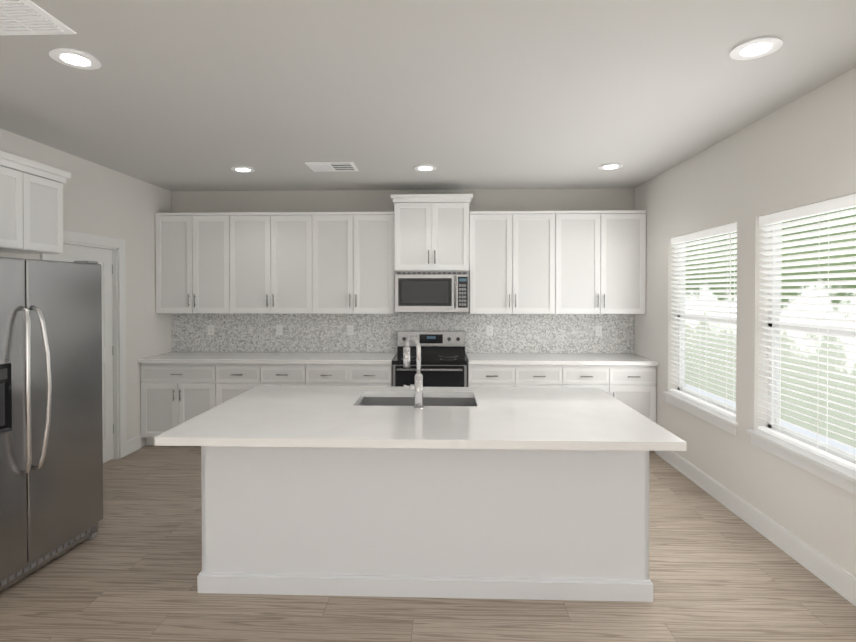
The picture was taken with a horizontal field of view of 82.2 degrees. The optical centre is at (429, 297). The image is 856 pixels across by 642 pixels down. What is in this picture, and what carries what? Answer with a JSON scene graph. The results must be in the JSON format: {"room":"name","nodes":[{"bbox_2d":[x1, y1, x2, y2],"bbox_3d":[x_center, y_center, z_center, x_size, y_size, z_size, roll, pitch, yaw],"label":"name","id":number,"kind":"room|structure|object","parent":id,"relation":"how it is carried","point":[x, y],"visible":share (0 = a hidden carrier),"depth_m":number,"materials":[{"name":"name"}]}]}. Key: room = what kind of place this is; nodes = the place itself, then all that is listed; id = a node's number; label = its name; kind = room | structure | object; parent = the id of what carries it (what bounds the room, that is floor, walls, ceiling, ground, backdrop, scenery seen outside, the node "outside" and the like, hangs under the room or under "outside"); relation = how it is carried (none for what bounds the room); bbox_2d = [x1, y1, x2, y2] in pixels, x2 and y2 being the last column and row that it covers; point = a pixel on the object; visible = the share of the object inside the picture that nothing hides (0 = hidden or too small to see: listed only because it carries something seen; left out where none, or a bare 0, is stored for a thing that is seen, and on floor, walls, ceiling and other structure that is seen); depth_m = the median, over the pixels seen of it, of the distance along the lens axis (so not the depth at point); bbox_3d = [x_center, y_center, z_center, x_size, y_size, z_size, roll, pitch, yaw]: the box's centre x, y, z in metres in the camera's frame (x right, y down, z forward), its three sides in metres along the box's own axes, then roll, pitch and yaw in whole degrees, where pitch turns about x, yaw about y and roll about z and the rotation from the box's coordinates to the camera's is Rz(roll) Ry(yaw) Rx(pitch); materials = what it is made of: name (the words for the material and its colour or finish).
{"room":"kitchen","nodes":[
{"label":"kitchen","id":0,"kind":"room"},
{"bbox_2d":[0,128,171,446],"bbox_3d":[-3.191,0.212,0.982,0.150,2.765,9.350,0,1,2],"label":"wall","id":1,"kind":"structure","parent":0,"point":[98,199],"depth_m":4.88,"materials":[{"name":"white paint"}]},
{"bbox_2d":[0,150,35,253],"bbox_3d":[-2.883,-0.620,3.108,0.327,0.605,0.451,0,1,2],"label":"upper cabinet","id":2,"kind":"object","parent":1,"relation":"attached to","point":[31,206],"depth_m":3.22,"materials":[{"name":"white paint"}]},
{"bbox_2d":[32,161,67,253],"bbox_3d":[-2.873,-0.623,3.426,0.327,0.605,0.397,0,1,2],"label":"upper cabinet","id":3,"kind":"object","parent":1,"relation":"attached to","point":[47,186],"depth_m":3.49,"materials":[{"name":"white paint"}]},
{"bbox_2d":[41,230,126,462],"bbox_3d":[-3.078,0.501,4.319,0.168,2.120,0.990,0,1,2],"label":"door frame","id":4,"kind":"structure","parent":1,"relation":"attached to","point":[110,258],"depth_m":4.67,"materials":[{"name":"white paint"}]},
{"bbox_2d":[127,435,140,454],"bbox_3d":[-3.119,1.530,0.687,0.014,0.135,8.740,0,1,2],"label":"baseboard","id":5,"kind":"structure","parent":1,"relation":"attached to","point":[133,444],"depth_m":4.94,"materials":[{"name":"white paint"}]},
{"bbox_2d":[171,188,634,355],"bbox_3d":[-0.339,0.166,5.644,5.560,2.765,0.150,0,1,2],"label":"wall","id":6,"kind":"structure","parent":0,"point":[382,201],"depth_m":5.57,"materials":[{"name":"white paint"}]},
{"bbox_2d":[155,212,229,312],"bbox_3d":[-2.563,-0.370,5.451,0.813,1.090,0.362,0,1,2],"label":"upper cabinet","id":7,"kind":"object","parent":6,"relation":"attached to","point":[192,262],"visible":1,"depth_m":5.31,"materials":[{"name":"white paint"}]},
{"bbox_2d":[229,212,312,313],"bbox_3d":[-1.706,-0.370,5.424,0.896,1.090,0.362,0,1,2],"label":"upper cabinet","id":8,"kind":"object","parent":6,"relation":"attached to","point":[271,264],"visible":1,"depth_m":5.28,"materials":[{"name":"white paint"}]},
{"bbox_2d":[312,212,396,313],"bbox_3d":[-0.813,-0.369,5.396,0.884,1.090,0.362,0,1,2],"label":"upper cabinet","id":9,"kind":"object","parent":6,"relation":"attached to","point":[353,262],"visible":1,"depth_m":5.25,"materials":[{"name":"white paint"}]},
{"bbox_2d":[172,313,633,352],"bbox_3d":[-0.341,0.401,5.565,5.254,0.453,0.010,0,1,2],"label":"tile backsplash","id":10,"kind":"structure","parent":6,"relation":"attached to","point":[532,333],"depth_m":5.56,"materials":[{"name":"tile"}]},
{"bbox_2d":[208,325,213,334],"bbox_3d":[-2.510,0.375,5.623,0.072,0.116,0.007,0,1,2],"label":"electrical outlet","id":11,"kind":"object","parent":10,"relation":"attached to","point":[210,329],"visible":1,"depth_m":5.62,"materials":[{"name":"white plastic"}]},
{"bbox_2d":[276,325,282,334],"bbox_3d":[-1.716,0.376,5.598,0.072,0.116,0.007,0,1,2],"label":"electrical outlet","id":12,"kind":"object","parent":10,"relation":"attached to","point":[279,329],"visible":1,"depth_m":5.60,"materials":[{"name":"white plastic"}]},
{"bbox_2d":[347,325,353,334],"bbox_3d":[-0.901,0.376,5.573,0.072,0.116,0.007,0,1,2],"label":"electrical outlet","id":13,"kind":"object","parent":10,"relation":"attached to","point":[350,329],"visible":1,"depth_m":5.57,"materials":[{"name":"white plastic"}]},
{"bbox_2d":[487,325,492,335],"bbox_3d":[0.678,0.376,5.523,0.072,0.116,0.007,0,1,2],"label":"electrical outlet","id":14,"kind":"object","parent":10,"relation":"attached to","point":[489,330],"visible":1,"depth_m":5.52,"materials":[{"name":"white plastic"}]},
{"bbox_2d":[595,326,601,335],"bbox_3d":[1.890,0.377,5.485,0.072,0.116,0.007,0,1,2],"label":"electrical outlet","id":15,"kind":"object","parent":10,"relation":"attached to","point":[598,330],"visible":1,"depth_m":5.48,"materials":[{"name":"white plastic"}]},
{"bbox_2d":[390,194,472,270],"bbox_3d":[0.027,-0.681,5.331,0.862,0.796,0.433,0,1,2],"label":"upper cabinet","id":16,"kind":"object","parent":6,"relation":"attached to","point":[431,232],"visible":0.98,"depth_m":5.15,"materials":[{"name":"white paint"}]},
{"bbox_2d":[395,271,468,311],"bbox_3d":[0.025,-0.060,5.335,0.783,0.437,0.436,0,1,2],"label":"microwave","id":17,"kind":"object","parent":16,"relation":"attached to","point":[431,291],"visible":1,"depth_m":5.17,"materials":[{"name":"silver metal"}]},
{"bbox_2d":[468,211,555,313],"bbox_3d":[0.880,-0.369,5.343,0.904,1.090,0.362,0,1,2],"label":"upper cabinet","id":18,"kind":"object","parent":6,"relation":"attached to","point":[511,262],"visible":0.98,"depth_m":5.20,"materials":[{"name":"white paint"}]},
{"bbox_2d":[555,210,645,313],"bbox_3d":[1.805,-0.369,5.314,0.942,1.090,0.362,0,1,2],"label":"upper cabinet","id":19,"kind":"object","parent":6,"relation":"attached to","point":[600,261],"visible":1,"depth_m":5.17,"materials":[{"name":"white paint"}]},
{"bbox_2d":[0,445,855,641],"bbox_3d":[-0.488,1.645,0.911,5.860,0.100,9.950,0,1,2],"label":"floor","id":20,"kind":"structure","parent":0,"point":[718,571],"depth_m":2.55,"materials":[{"name":"brown wood"}]},
{"bbox_2d":[0,257,102,591],"bbox_3d":[-2.549,0.673,2.826,0.857,1.806,0.904,0,1,6],"label":"refrigerator","id":21,"kind":"object","parent":20,"relation":"on","point":[51,462],"visible":1,"depth_m":2.82,"materials":[{"name":"silver metal"}]},
{"bbox_2d":[141,363,216,444],"bbox_3d":[-2.582,1.112,5.330,0.783,0.879,0.634,0,1,2],"label":"base cabinet","id":22,"kind":"object","parent":20,"relation":"on","point":[173,395],"visible":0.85,"depth_m":5.05,"materials":[{"name":"white paint"}]},
{"bbox_2d":[216,363,305,405],"bbox_3d":[-1.725,1.112,5.303,0.927,0.879,0.634,0,1,2],"label":"base cabinet","id":23,"kind":"object","parent":20,"relation":"on","point":[233,380],"visible":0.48,"depth_m":5.03,"materials":[{"name":"white paint"}]},
{"bbox_2d":[138,352,396,363],"bbox_3d":[-1.675,0.652,5.294,2.602,0.040,0.640,0,1,2],"label":"countertop","id":24,"kind":"structure","parent":23,"relation":"on","point":[285,357],"depth_m":5.07,"materials":[{"name":"stone"}]},
{"bbox_2d":[306,364,392,386],"bbox_3d":[-0.818,1.112,5.275,0.881,0.879,0.634,0,1,2],"label":"base cabinet","id":25,"kind":"object","parent":20,"relation":"on","point":[349,374],"visible":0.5,"depth_m":4.99,"materials":[{"name":"white paint"}]},
{"bbox_2d":[197,446,652,601],"bbox_3d":[-0.025,1.135,3.059,2.397,0.879,0.970,0,1,2],"label":"kitchen island","id":26,"kind":"object","parent":20,"relation":"on","point":[533,524],"visible":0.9,"depth_m":2.59,"materials":[{"name":"white paint"}]},
{"bbox_2d":[154,386,686,450],"bbox_3d":[-0.044,0.675,2.917,2.475,0.040,1.277,0,1,2],"label":"island countertop","id":27,"kind":"structure","parent":26,"relation":"on","point":[546,418],"depth_m":2.58,"materials":[{"name":"stone"}]},
{"bbox_2d":[403,336,423,409],"bbox_3d":[-0.098,0.443,2.929,0.128,0.422,0.143,0,1,2],"label":"faucet","id":28,"kind":"object","parent":27,"relation":"on","point":[417,386],"visible":1,"depth_m":2.88,"materials":[{"name":"silver metal"}]},
{"bbox_2d":[358,397,474,405],"bbox_3d":[-0.083,0.805,3.170,0.810,0.222,0.485,0,1,2],"label":"sink basin","id":29,"kind":"object","parent":27,"relation":"in","point":[395,401],"depth_m":3.39,"materials":[{"name":"silver metal"}]},
{"bbox_2d":[392,331,466,386],"bbox_3d":[0.008,0.967,5.218,0.756,1.170,0.656,0,1,2],"label":"range","id":30,"kind":"object","parent":20,"relation":"on","point":[443,361],"visible":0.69,"depth_m":4.97,"materials":[{"name":"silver metal"}]},
{"bbox_2d":[467,362,561,387],"bbox_3d":[0.871,1.113,5.222,0.942,0.879,0.634,0,1,2],"label":"base cabinet","id":31,"kind":"object","parent":20,"relation":"on","point":[550,376],"visible":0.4,"depth_m":4.94,"materials":[{"name":"white paint"}]},
{"bbox_2d":[466,353,657,365],"bbox_3d":[1.335,0.653,5.199,1.878,0.040,0.640,0,1,2],"label":"countertop","id":32,"kind":"structure","parent":31,"relation":"on","point":[552,359],"depth_m":5.00,"materials":[{"name":"stone"}]},
{"bbox_2d":[562,365,655,422],"bbox_3d":[1.808,1.113,5.192,0.928,0.879,0.634,0,1,2],"label":"base cabinet","id":33,"kind":"object","parent":20,"relation":"on","point":[633,387],"visible":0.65,"depth_m":4.91,"materials":[{"name":"white paint"}]},
{"bbox_2d":[0,0,855,190],"bbox_3d":[-0.488,-1.219,0.882,5.860,0.100,9.950,0,1,2],"label":"ceiling","id":34,"kind":"structure","parent":0,"point":[193,95],"depth_m":2.75,"materials":[{"name":"white paint"}]},
{"bbox_2d":[0,0,75,34],"bbox_3d":[-1.891,-1.173,1.898,0.610,0.013,0.610,0,1,2],"label":"ceiling vent","id":35,"kind":"object","parent":34,"relation":"in","point":[23,17],"visible":1,"depth_m":2.08,"materials":[{"name":"white metal"}]},
{"bbox_2d":[49,48,100,69],"bbox_3d":[-1.750,-1.178,2.424,0.210,0.014,0.210,0,1,2],"label":"recessed light","id":36,"kind":"object","parent":34,"relation":"in","point":[74,58],"visible":1,"depth_m":2.41,"materials":[{"name":"white metal"}]},
{"bbox_2d":[231,166,254,172],"bbox_3d":[-1.754,-1.200,4.604,0.210,0.014,0.210,0,1,2],"label":"recessed light","id":37,"kind":"object","parent":34,"relation":"in","point":[243,169],"visible":1,"depth_m":4.58,"materials":[{"name":"white metal"}]},
{"bbox_2d":[305,162,358,171],"bbox_3d":[-0.897,-1.200,4.527,0.433,0.010,0.310,0,1,2],"label":"ceiling vent","id":38,"kind":"object","parent":34,"relation":"in","point":[331,166],"visible":1,"depth_m":4.49,"materials":[{"name":"white metal"}]},
{"bbox_2d":[414,165,435,170],"bbox_3d":[-0.042,-1.199,4.550,0.210,0.014,0.210,0,1,2],"label":"recessed light","id":39,"kind":"object","parent":34,"relation":"in","point":[424,168],"visible":1,"depth_m":4.54,"materials":[{"name":"white metal"}]},
{"bbox_2d":[599,163,622,169],"bbox_3d":[1.658,-1.199,4.496,0.210,0.014,0.210,0,1,2],"label":"recessed light","id":40,"kind":"object","parent":34,"relation":"in","point":[610,166],"visible":1,"depth_m":4.47,"materials":[{"name":"white metal"}]},
{"bbox_2d":[730,37,782,59],"bbox_3d":[1.542,-1.177,2.321,0.210,0.014,0.210,0,1,2],"label":"recessed light","id":41,"kind":"object","parent":34,"relation":"in","point":[756,48],"visible":0.9,"depth_m":2.31,"materials":[{"name":"white metal"}]},
{"bbox_2d":[634,67,855,576],"bbox_3d":[2.216,0.214,0.812,0.150,2.765,9.350,0,1,2],"label":"wall","id":42,"kind":"structure","parent":0,"point":[799,152],"depth_m":3.38,"materials":[{"name":"white paint"}]},
{"bbox_2d":[663,232,737,435],"bbox_3d":[2.297,0.221,4.105,0.175,1.555,1.153,0,1,2],"label":"window","id":43,"kind":"structure","parent":42,"relation":"in","point":[717,418],"depth_m":4.19,"materials":[{"name":"white paint"}]},
{"bbox_2d":[670,222,736,418],"bbox_3d":[2.284,0.170,4.105,0.066,1.448,1.081,0,1,2],"label":"window blind","id":44,"kind":"object","parent":43,"relation":"attached to","point":[727,229],"visible":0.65,"depth_m":4.04,"materials":[{"name":"white plastic"}]},
{"bbox_2d":[655,451,855,605],"bbox_3d":[2.123,1.532,0.523,0.018,0.135,8.740,0,1,2],"label":"baseboard","id":45,"kind":"structure","parent":42,"relation":"attached to","point":[833,576],"depth_m":3.13,"materials":[{"name":"white paint"}]},
{"bbox_2d":[746,209,855,494],"bbox_3d":[2.256,0.234,2.803,0.175,1.555,1.153,0,1,2],"label":"window","id":46,"kind":"structure","parent":42,"relation":"in","point":[840,476],"depth_m":3.01,"materials":[{"name":"white paint"}]},
{"bbox_2d":[758,194,855,471],"bbox_3d":[2.244,0.182,2.802,0.066,1.448,1.081,0,1,2],"label":"window blind","id":47,"kind":"object","parent":46,"relation":"attached to","point":[836,204],"visible":1,"depth_m":2.88,"materials":[{"name":"white plastic"}]},
{"label":"outside","id":48,"kind":"structure","parent":0,"visible":0},
{"bbox_2d":[685,207,855,446],"bbox_3d":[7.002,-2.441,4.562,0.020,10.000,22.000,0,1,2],"label":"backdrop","id":49,"kind":"structure","parent":48,"point":[839,430],"depth_m":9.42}
]}

